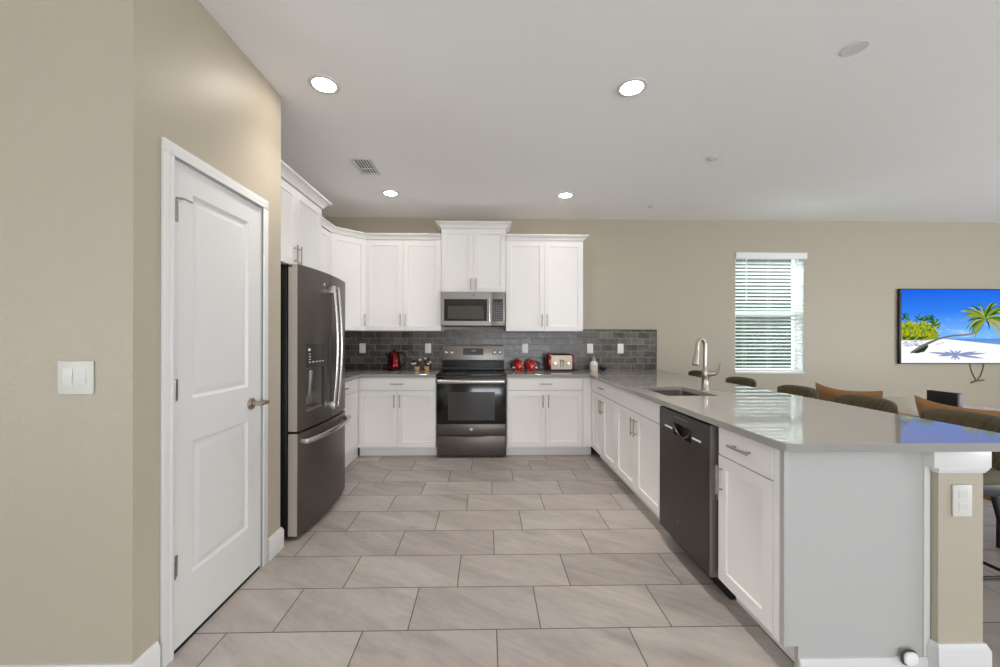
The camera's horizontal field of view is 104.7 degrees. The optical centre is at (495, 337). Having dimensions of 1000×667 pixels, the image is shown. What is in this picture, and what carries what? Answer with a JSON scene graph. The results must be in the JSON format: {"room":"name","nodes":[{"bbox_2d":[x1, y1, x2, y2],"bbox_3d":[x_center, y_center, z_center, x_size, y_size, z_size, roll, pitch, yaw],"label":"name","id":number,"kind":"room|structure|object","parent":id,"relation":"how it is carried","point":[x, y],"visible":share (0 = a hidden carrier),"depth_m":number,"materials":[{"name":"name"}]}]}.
{"room":"kitchen","nodes":[
{"label":"kitchen","id":0,"kind":"room"},
{"bbox_2d":[0,0,158,664],"bbox_3d":[-2.975,-0.101,1.427,3.310,2.820,0.110,0,0,-1],"label":"wall","id":1,"kind":"structure","parent":0,"point":[79,79],"depth_m":1.40,"materials":[{"name":"beige paint"}]},
{"bbox_2d":[57,361,93,393],"bbox_3d":[-1.519,0.144,1.396,0.126,0.121,0.012,0,0,-1],"label":"light switch","id":2,"kind":"object","parent":1,"relation":"attached to","point":[74,377],"visible":1,"depth_m":1.39,"materials":[{"name":"white plastic"}]},
{"bbox_2d":[0,641,159,666],"bbox_3d":[-2.920,1.245,1.416,3.226,0.128,0.118,0,0,-1],"label":"baseboard","id":3,"kind":"structure","parent":1,"relation":"attached to","point":[150,657],"depth_m":1.41,"materials":[{"name":"white paint"}]},
{"bbox_2d":[158,0,280,644],"bbox_3d":[-1.386,-0.098,1.963,0.110,2.820,0.896,0,0,-1],"label":"wall","id":4,"kind":"structure","parent":0,"point":[215,104],"depth_m":1.92,"materials":[{"name":"beige paint"}]},
{"bbox_2d":[160,137,268,666],"bbox_3d":[-1.377,0.258,1.890,0.126,2.109,0.734,0,0,-1],"label":"trim","id":5,"kind":"structure","parent":4,"relation":"attached to","point":[170,152],"depth_m":1.56,"materials":[{"name":"white paint"}]},
{"bbox_2d":[174,566,259,653],"bbox_3d":[-1.354,1.304,1.890,0.037,0.014,0.622,0,0,-1],"label":"trim","id":6,"kind":"structure","parent":4,"relation":"attached to","point":[238,588],"depth_m":1.83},
{"bbox_2d":[174,160,269,650],"bbox_3d":[-1.315,0.278,1.890,0.104,2.032,0.621,0,0,-1],"label":"door","id":7,"kind":"structure","parent":4,"relation":"in","point":[217,403],"depth_m":1.83,"materials":[{"name":"white paint"}]},
{"bbox_2d":[268,527,283,560],"bbox_3d":[-1.384,1.248,2.350,0.116,0.128,0.156,0,0,-1],"label":"baseboard","id":8,"kind":"structure","parent":4,"relation":"attached to","point":[276,540],"depth_m":2.33,"materials":[{"name":"white paint"}]},
{"bbox_2d":[281,160,331,270],"bbox_3d":[-1.771,-0.875,2.938,0.634,0.666,1.052,0,0,-1],"label":"upper cabinet","id":9,"kind":"object","parent":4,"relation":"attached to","point":[301,218],"visible":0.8,"depth_m":3.00,"materials":[{"name":"white paint"}]},
{"bbox_2d":[166,447,999,666],"bbox_3d":[2.257,1.370,-0.473,13.700,0.100,11.160,0,0,-1],"label":"floor","id":10,"kind":"structure","parent":0,"point":[419,560],"depth_m":2.07,"materials":[{"name":"tile"}]},
{"bbox_2d":[280,264,350,536],"bbox_3d":[-1.616,0.417,2.899,0.912,1.790,0.835,0,0,-1],"label":"refrigerator","id":11,"kind":"object","parent":10,"relation":"on","point":[313,419],"visible":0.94,"depth_m":2.63,"materials":[{"name":"grey metal"}]},
{"bbox_2d":[343,378,357,467],"bbox_3d":[-1.774,0.869,3.814,0.650,0.885,0.930,0,0,-1],"label":"base cabinet","id":12,"kind":"object","parent":10,"relation":"on","point":[351,387],"visible":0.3,"depth_m":4.02,"materials":[{"name":"white paint"}]},
{"bbox_2d":[345,369,441,381],"bbox_3d":[-1.380,0.410,4.094,1.472,0.032,1.474,0,0,-1],"label":"countertop","id":13,"kind":"structure","parent":12,"relation":"on","point":[350,374],"depth_m":4.29,"materials":[{"name":"grey stone"}]},
{"bbox_2d":[382,350,406,370],"bbox_3d":[-1.221,0.267,4.676,0.245,0.255,0.179,0,0,35],"label":"electric kettle","id":14,"kind":"object","parent":13,"relation":"on","point":[394,362],"visible":1,"depth_m":4.62,"materials":[{"name":"red plastic"}]},
{"bbox_2d":[411,359,420,370],"bbox_3d":[-0.954,0.324,4.681,0.126,0.142,0.066,0,0,-1],"label":"flower pot","id":15,"kind":"object","parent":13,"relation":"on","point":[416,367],"visible":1,"depth_m":4.66,"materials":[{"name":"beige ceramic"}]},
{"bbox_2d":[423,358,431,370],"bbox_3d":[-0.821,0.317,4.684,0.111,0.157,0.066,0,0,-1],"label":"flower pot","id":16,"kind":"object","parent":13,"relation":"on","point":[426,368],"visible":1,"depth_m":4.67,"materials":[{"name":"beige ceramic"}]},
{"bbox_2d":[358,377,436,455],"bbox_3d":[-1.084,0.870,4.510,0.859,0.885,0.650,0,0,-1],"label":"base cabinet","id":17,"kind":"object","parent":10,"relation":"on","point":[397,415],"visible":0.96,"depth_m":4.22,"materials":[{"name":"white paint"}]},
{"bbox_2d":[437,345,505,455],"bbox_3d":[-0.265,0.703,4.497,0.762,1.222,0.687,0,0,-1],"label":"range","id":18,"kind":"object","parent":10,"relation":"on","point":[471,382],"visible":1,"depth_m":4.22,"materials":[{"name":"metal"}]},
{"bbox_2d":[437,370,505,375],"bbox_3d":[-0.265,0.405,4.500,0.762,0.024,0.560,0,0,-1],"label":"cooktop","id":19,"kind":"object","parent":18,"relation":"in","point":[444,372],"depth_m":4.29,"materials":[{"name":"black glass"}]},
{"bbox_2d":[506,377,591,454],"bbox_3d":[0.601,0.874,4.545,0.955,0.885,0.650,0,0,-1],"label":"base cabinet","id":20,"kind":"object","parent":10,"relation":"on","point":[545,415],"visible":0.99,"depth_m":4.26,"materials":[{"name":"white paint"}]},
{"bbox_2d":[504,370,999,452],"bbox_3d":[1.127,0.415,3.169,1.953,0.032,3.429,0,0,-1],"label":"countertop","id":21,"kind":"structure","parent":20,"relation":"on","point":[786,422],"depth_m":1.92,"materials":[{"name":"grey stone"}]},
{"bbox_2d":[510,359,523,370],"bbox_3d":[0.277,0.324,4.700,0.157,0.147,0.136,0,0,-38],"label":"lidded pot","id":22,"kind":"object","parent":21,"relation":"on","point":[518,365],"visible":1,"depth_m":4.66,"materials":[{"name":"red ceramic"}]},
{"bbox_2d":[525,359,539,370],"bbox_3d":[0.445,0.324,4.704,0.158,0.147,0.136,0,0,34],"label":"lidded pot","id":23,"kind":"object","parent":21,"relation":"on","point":[530,365],"visible":1,"depth_m":4.67,"materials":[{"name":"red ceramic"}]},
{"bbox_2d":[545,353,575,370],"bbox_3d":[0.826,0.296,4.711,0.425,0.206,0.214,0,0,-1],"label":"toaster","id":24,"kind":"object","parent":21,"relation":"on","point":[553,362],"visible":1,"depth_m":4.62,"materials":[{"name":"beige metal"}]},
{"bbox_2d":[590,356,597,370],"bbox_3d":[1.208,0.307,4.726,0.096,0.184,0.098,0,0,-1],"label":"soap bottle","id":25,"kind":"object","parent":21,"relation":"on","point":[593,364],"visible":1,"depth_m":4.69,"materials":[{"name":"white ceramic"}]},
{"bbox_2d":[598,364,606,370],"bbox_3d":[1.311,0.361,4.739,0.121,0.078,0.092,0,0,-1],"label":"dish","id":26,"kind":"object","parent":21,"relation":"on","point":[602,367],"visible":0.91,"depth_m":4.71,"materials":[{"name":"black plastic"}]},
{"bbox_2d":[650,390,701,395],"bbox_3d":[1.368,0.531,2.929,0.394,0.194,0.544,0,0,-1],"label":"sink","id":27,"kind":"object","parent":21,"relation":"in","point":[664,392],"visible":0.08,"depth_m":3.19,"materials":[{"name":"metal"}]},
{"bbox_2d":[692,337,720,390],"bbox_3d":[1.595,0.198,2.944,0.222,0.405,0.093,0,0,-7],"label":"kitchen faucet","id":28,"kind":"object","parent":21,"relation":"on","point":[706,373],"visible":1,"depth_m":2.94,"materials":[{"name":"silver metal"}]},
{"bbox_2d":[592,378,625,483],"bbox_3d":[1.348,0.875,3.869,0.614,0.885,0.797,0,0,-1],"label":"base cabinet","id":29,"kind":"object","parent":10,"relation":"on","point":[604,402],"visible":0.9,"depth_m":3.80,"materials":[{"name":"white paint"}]},
{"bbox_2d":[616,388,662,519],"bbox_3d":[1.366,0.875,3.011,0.614,0.885,0.913,0,0,-1],"label":"base cabinet","id":30,"kind":"object","parent":10,"relation":"on","point":[637,417],"visible":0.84,"depth_m":2.95,"materials":[{"name":"white paint"}]},
{"bbox_2d":[660,406,734,598],"bbox_3d":[1.377,0.877,2.247,0.602,0.882,0.597,0,0,-1],"label":"dishwasher","id":31,"kind":"object","parent":10,"relation":"on","point":[689,445],"visible":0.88,"depth_m":2.14,"materials":[{"name":"grey metal"}]},
{"bbox_2d":[688,370,709,378],"bbox_3d":[2.212,0.852,4.477,0.456,0.940,0.432,0,0,-1],"label":"bar stool","id":32,"kind":"object","parent":10,"relation":"on","point":[697,373],"visible":0.08,"depth_m":4.57,"materials":[{"name":"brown fabric"}]},
{"bbox_2d":[726,376,756,387],"bbox_3d":[2.228,0.852,3.728,0.456,0.940,0.432,0,0,-3],"label":"bar stool","id":33,"kind":"object","parent":10,"relation":"on","point":[745,381],"visible":0.17,"depth_m":3.76,"materials":[{"name":"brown fabric"}]},
{"bbox_2d":[715,427,794,661],"bbox_3d":[1.392,0.875,1.737,0.614,0.885,0.404,0,0,-1],"label":"base cabinet","id":34,"kind":"object","parent":10,"relation":"on","point":[747,484],"visible":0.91,"depth_m":1.70,"materials":[{"name":"white paint"}]},
{"bbox_2d":[777,385,818,398],"bbox_3d":[2.242,0.852,3.057,0.456,0.940,0.432,0,0,1],"label":"bar stool","id":35,"kind":"object","parent":10,"relation":"on","point":[804,391],"visible":0.2,"depth_m":3.07,"materials":[{"name":"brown fabric"}]},
{"bbox_2d":[815,382,882,401],"bbox_3d":[2.898,0.844,2.961,0.550,0.957,0.554,0,0,-1],"label":"dining chair","id":36,"kind":"object","parent":10,"relation":"on","point":[825,393],"visible":0.12,"depth_m":2.99,"materials":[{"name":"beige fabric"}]},
{"bbox_2d":[780,450,929,666],"bbox_3d":[1.418,0.875,1.518,0.582,0.885,0.030,0,0,-1],"label":"end panel","id":37,"kind":"object","parent":10,"relation":"on","point":[855,526],"visible":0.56,"depth_m":1.51,"materials":[{"name":"white paint"}]},
{"bbox_2d":[901,649,918,665],"bbox_3d":[1.611,1.243,1.498,0.063,0.061,0.016,0,0,-1],"label":"plastic cover","id":38,"kind":"object","parent":37,"relation":"attached to","point":[909,657],"visible":1,"depth_m":1.49,"materials":[{"name":"white plastic"}]},
{"bbox_2d":[834,394,897,413],"bbox_3d":[2.253,0.852,2.503,0.456,0.940,0.432,0,0,-2],"label":"bar stool","id":39,"kind":"object","parent":10,"relation":"on","point":[875,403],"visible":0.17,"depth_m":2.52,"materials":[{"name":"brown fabric"}]},
{"bbox_2d":[883,397,999,417],"bbox_3d":[3.662,0.954,2.697,0.960,0.742,2.200,0,0,-1],"label":"dining table","id":40,"kind":"object","parent":10,"relation":"on","point":[906,406],"visible":0.21,"depth_m":3.28,"materials":[{"name":"stone"}]},
{"bbox_2d":[927,390,962,407],"bbox_3d":[3.261,0.484,2.804,0.040,0.194,0.190,0,0,-1],"label":"storage box","id":41,"kind":"object","parent":40,"relation":"on","point":[942,397],"visible":0.53,"depth_m":2.77,"materials":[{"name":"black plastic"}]},
{"bbox_2d":[914,395,999,548],"bbox_3d":[2.914,0.844,2.212,0.550,0.957,0.554,0,0,-1],"label":"dining chair","id":42,"kind":"object","parent":10,"relation":"on","point":[921,404],"visible":0.05,"depth_m":2.34,"materials":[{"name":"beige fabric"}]},
{"bbox_2d":[920,408,999,579],"bbox_3d":[2.265,0.852,1.973,0.456,0.940,0.432,0,0,-1],"label":"bar stool","id":43,"kind":"object","parent":10,"relation":"on","point":[991,478],"visible":0.23,"depth_m":1.90,"materials":[{"name":"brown fabric"}]},
{"bbox_2d":[199,0,999,222],"bbox_3d":[2.264,-1.550,-0.473,13.700,0.100,11.160,0,0,-1],"label":"ceiling","id":44,"kind":"structure","parent":0,"point":[498,109],"depth_m":2.49,"materials":[{"name":"paint"}]},
{"bbox_2d":[308,74,339,93],"bbox_3d":[-1.015,-1.503,2.293,0.176,0.006,0.176,0,0,-1],"label":"recessed light","id":45,"kind":"object","parent":44,"relation":"in","point":[323,84],"visible":1,"depth_m":2.29,"materials":[{"name":"white paint"}]},
{"bbox_2d":[349,158,380,174],"bbox_3d":[-1.133,-1.502,3.387,0.180,0.010,0.320,0,0,-1],"label":"ceiling vent","id":46,"kind":"object","parent":44,"relation":"in","point":[365,166],"visible":1,"depth_m":3.37,"materials":[{"name":"white metal"}]},
{"bbox_2d":[382,190,398,196],"bbox_3d":[-1.086,-1.504,4.013,0.176,0.006,0.176,0,0,-1],"label":"recessed light","id":47,"kind":"object","parent":44,"relation":"in","point":[391,193],"visible":1,"depth_m":4.01,"materials":[{"name":"white paint"}]},
{"bbox_2d":[557,192,573,198],"bbox_3d":[0.738,-1.500,4.059,0.176,0.006,0.176,0,0,-1],"label":"recessed light","id":48,"kind":"object","parent":44,"relation":"in","point":[563,195],"visible":1,"depth_m":4.06,"materials":[{"name":"white paint"}]},
{"bbox_2d":[616,77,647,96],"bbox_3d":[0.820,-1.500,2.315,0.176,0.006,0.176,0,0,-1],"label":"recessed light","id":49,"kind":"object","parent":44,"relation":"in","point":[631,87],"visible":1,"depth_m":2.31,"materials":[{"name":"white paint"}]},
{"bbox_2d":[707,156,718,160],"bbox_3d":[1.816,-1.494,3.216,0.084,0.014,0.084,0,0,-1],"label":"ceiling sensor","id":50,"kind":"object","parent":44,"relation":"attached to","point":[711,158],"visible":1,"depth_m":3.21,"materials":[{"name":"white paint"}]},
{"bbox_2d":[840,40,868,55],"bbox_3d":[1.862,-1.499,1.999,0.110,0.004,0.110,0,0,-1],"label":"ceiling speaker","id":51,"kind":"object","parent":44,"relation":"attached to","point":[856,47],"visible":1,"depth_m":2.00,"materials":[{"name":"white paint"}]},
{"bbox_2d":[325,217,999,408],"bbox_3d":[3.381,-0.088,5.013,11.230,2.820,0.178,0,0,-1],"label":"wall","id":52,"kind":"structure","parent":0,"point":[675,279],"depth_m":4.92,"materials":[{"name":"beige paint"}]},
{"bbox_2d":[330,232,365,330],"bbox_3d":[-1.810,-0.621,4.514,0.622,1.071,0.613,0,0,-1],"label":"upper cabinet","id":53,"kind":"object","parent":52,"relation":"attached to","point":[348,253],"visible":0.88,"depth_m":4.39,"materials":[{"name":"white paint"}]},
{"bbox_2d":[322,217,440,239],"bbox_3d":[-1.382,-1.181,4.200,1.534,0.058,0.616,0,0,-42],"label":"crown molding","id":54,"kind":"structure","parent":53,"relation":"attached to","point":[326,224],"depth_m":4.46,"materials":[{"name":"white paint"}]},
{"bbox_2d":[359,343,365,352],"bbox_3d":[-1.654,0.127,4.814,0.076,0.122,0.008,0,0,-1],"label":"outlet","id":55,"kind":"object","parent":52,"relation":"attached to","point":[362,346],"visible":1,"depth_m":4.81,"materials":[{"name":"white plastic"}]},
{"bbox_2d":[366,239,443,330],"bbox_3d":[-1.075,-0.620,4.655,0.878,1.071,0.360,0,0,-1],"label":"upper cabinet","id":56,"kind":"object","parent":52,"relation":"attached to","point":[403,277],"visible":0.99,"depth_m":4.51,"materials":[{"name":"white paint"}]},
{"bbox_2d":[425,343,430,352],"bbox_3d":[-0.840,0.128,4.831,0.076,0.122,0.008,0,0,-1],"label":"outlet","id":57,"kind":"object","parent":52,"relation":"attached to","point":[427,345],"visible":1,"depth_m":4.83,"materials":[{"name":"white plastic"}]},
{"bbox_2d":[435,221,511,292],"bbox_3d":[-0.255,-0.945,4.657,0.882,0.815,0.391,0,0,-1],"label":"upper cabinet","id":58,"kind":"object","parent":52,"relation":"attached to","point":[473,253],"visible":0.98,"depth_m":4.53,"materials":[{"name":"white paint"}]},
{"bbox_2d":[441,292,504,326],"bbox_3d":[-0.255,-0.333,4.624,0.742,0.399,0.434,0,0,-1],"label":"microwave","id":59,"kind":"object","parent":58,"relation":"attached to","point":[458,309],"visible":1,"depth_m":4.46,"materials":[{"name":"grey metal"}]},
{"bbox_2d":[522,344,527,352],"bbox_3d":[0.377,0.131,4.856,0.076,0.122,0.008,0,0,-1],"label":"outlet","id":60,"kind":"object","parent":52,"relation":"attached to","point":[524,346],"visible":1,"depth_m":4.85,"materials":[{"name":"white plastic"}]},
{"bbox_2d":[505,234,588,331],"bbox_3d":[0.608,-0.643,4.679,0.964,1.125,0.383,0,0,-1],"label":"upper cabinet","id":61,"kind":"object","parent":52,"relation":"attached to","point":[544,293],"visible":0.99,"depth_m":4.55,"materials":[{"name":"white paint"}]},
{"bbox_2d":[587,344,592,352],"bbox_3d":[1.199,0.133,4.874,0.076,0.122,0.008,0,0,-1],"label":"outlet","id":62,"kind":"object","parent":52,"relation":"attached to","point":[589,346],"visible":1,"depth_m":4.87,"materials":[{"name":"white plastic"}]},
{"bbox_2d":[583,329,656,369],"bbox_3d":[1.543,0.146,4.888,1.010,0.507,0.010,0,0,-1],"label":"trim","id":63,"kind":"structure","parent":52,"relation":"attached to","point":[583,329],"depth_m":4.88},
{"bbox_2d":[618,344,623,352],"bbox_3d":[1.587,0.133,4.882,0.076,0.122,0.008,0,0,-1],"label":"outlet","id":64,"kind":"object","parent":52,"relation":"attached to","point":[620,346],"visible":1,"depth_m":4.88,"materials":[{"name":"white plastic"}]},
{"bbox_2d":[735,254,803,371],"bbox_3d":[3.509,-0.320,5.019,0.895,1.515,0.161,0,0,-1],"label":"window","id":65,"kind":"structure","parent":52,"relation":"in","point":[793,260],"depth_m":5.02,"materials":[{"name":"white paint"}]},
{"bbox_2d":[735,252,806,370],"bbox_3d":[3.524,-0.332,4.950,0.920,1.515,0.070,0,0,-1],"label":"window blind","id":66,"kind":"object","parent":65,"relation":"attached to","point":[739,255],"visible":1,"depth_m":4.95,"materials":[{"name":"white plastic"}]},
{"bbox_2d":[735,371,804,373],"bbox_3d":[3.508,0.444,4.979,0.899,0.022,0.112,0,0,-1],"label":"trim","id":67,"kind":"structure","parent":52,"relation":"attached to","point":[736,372],"depth_m":4.93,"materials":[{"name":"white paint"}]},
{"bbox_2d":[898,289,999,363],"bbox_3d":[6.018,-0.148,4.968,1.700,0.962,0.038,0,0,-1],"label":"television","id":68,"kind":"object","parent":52,"relation":"attached to","point":[936,326],"visible":1,"depth_m":4.95,"materials":[{"name":"black plastic"}]},
{"bbox_2d":[969,364,984,382],"bbox_3d":[6.224,0.457,4.979,0.195,0.258,0.027,0,0,-1],"label":"cord","id":69,"kind":"object","parent":68,"relation":"hanging from","point":[975,380],"visible":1,"depth_m":4.98,"materials":[{"name":"black plastic"}]},
{"bbox_2d":[682,390,982,642],"bbox_3d":[1.765,0.876,3.194,0.177,0.885,3.403,0,0,-1],"label":"wall","id":70,"kind":"structure","parent":0,"point":[956,542],"depth_m":1.49,"materials":[{"name":"beige paint"}]},
{"bbox_2d":[922,452,991,472],"bbox_3d":[1.795,0.478,1.567,0.227,0.088,0.172,0,0,-1],"label":"trim","id":71,"kind":"structure","parent":70,"relation":"attached to","point":[938,462],"depth_m":1.48,"materials":[{"name":"white paint"}]},
{"bbox_2d":[927,638,991,666],"bbox_3d":[1.765,1.249,3.177,0.209,0.140,3.401,0,0,-1],"label":"baseboard","id":72,"kind":"structure","parent":70,"relation":"attached to","point":[978,654],"depth_m":1.48,"materials":[{"name":"white paint"}]},
{"bbox_2d":[952,485,971,515],"bbox_3d":[1.801,0.627,1.488,0.076,0.122,0.008,0,0,-1],"label":"outlet","id":73,"kind":"object","parent":70,"relation":"attached to","point":[961,494],"visible":1,"depth_m":1.49,"materials":[{"name":"white plastic"}]},
{"bbox_2d":[959,490,966,498],"bbox_3d":[1.801,0.603,1.486,0.032,0.034,0.002,0,0,-1],"label":"socket","id":74,"kind":"object","parent":73,"relation":"attached to","point":[962,493],"depth_m":1.48,"materials":[{"name":"white plastic"}]},
{"bbox_2d":[959,503,966,511],"bbox_3d":[1.801,0.651,1.486,0.032,0.034,0.002,0,0,-1],"label":"socket","id":75,"kind":"object","parent":73,"relation":"attached to","point":[962,506],"depth_m":1.48,"materials":[{"name":"white plastic"}]},
{"bbox_3d":[-2.155,-0.100,3.556,0.100,2.820,2.520,0,0,-1],"label":"wall","id":76,"kind":"structure","parent":0,"visible":0},
{"bbox_2d":[322,227,330,274],"bbox_3d":[-1.926,-0.622,3.839,0.360,1.071,0.737,0,0,-1],"label":"upper cabinet","id":77,"kind":"object","parent":76,"relation":"attached to","point":[326,235],"visible":0.04,"depth_m":4.11,"materials":[{"name":"white paint"}]},
{"label":"outside","id":78,"kind":"structure","parent":0,"visible":0},
{"bbox_2d":[735,259,790,367],"bbox_3d":[4.338,-0.226,7.793,15.000,3.700,0.200,0,0,-1],"label":"wall","id":79,"kind":"structure","parent":78,"point":[737,260],"depth_m":7.71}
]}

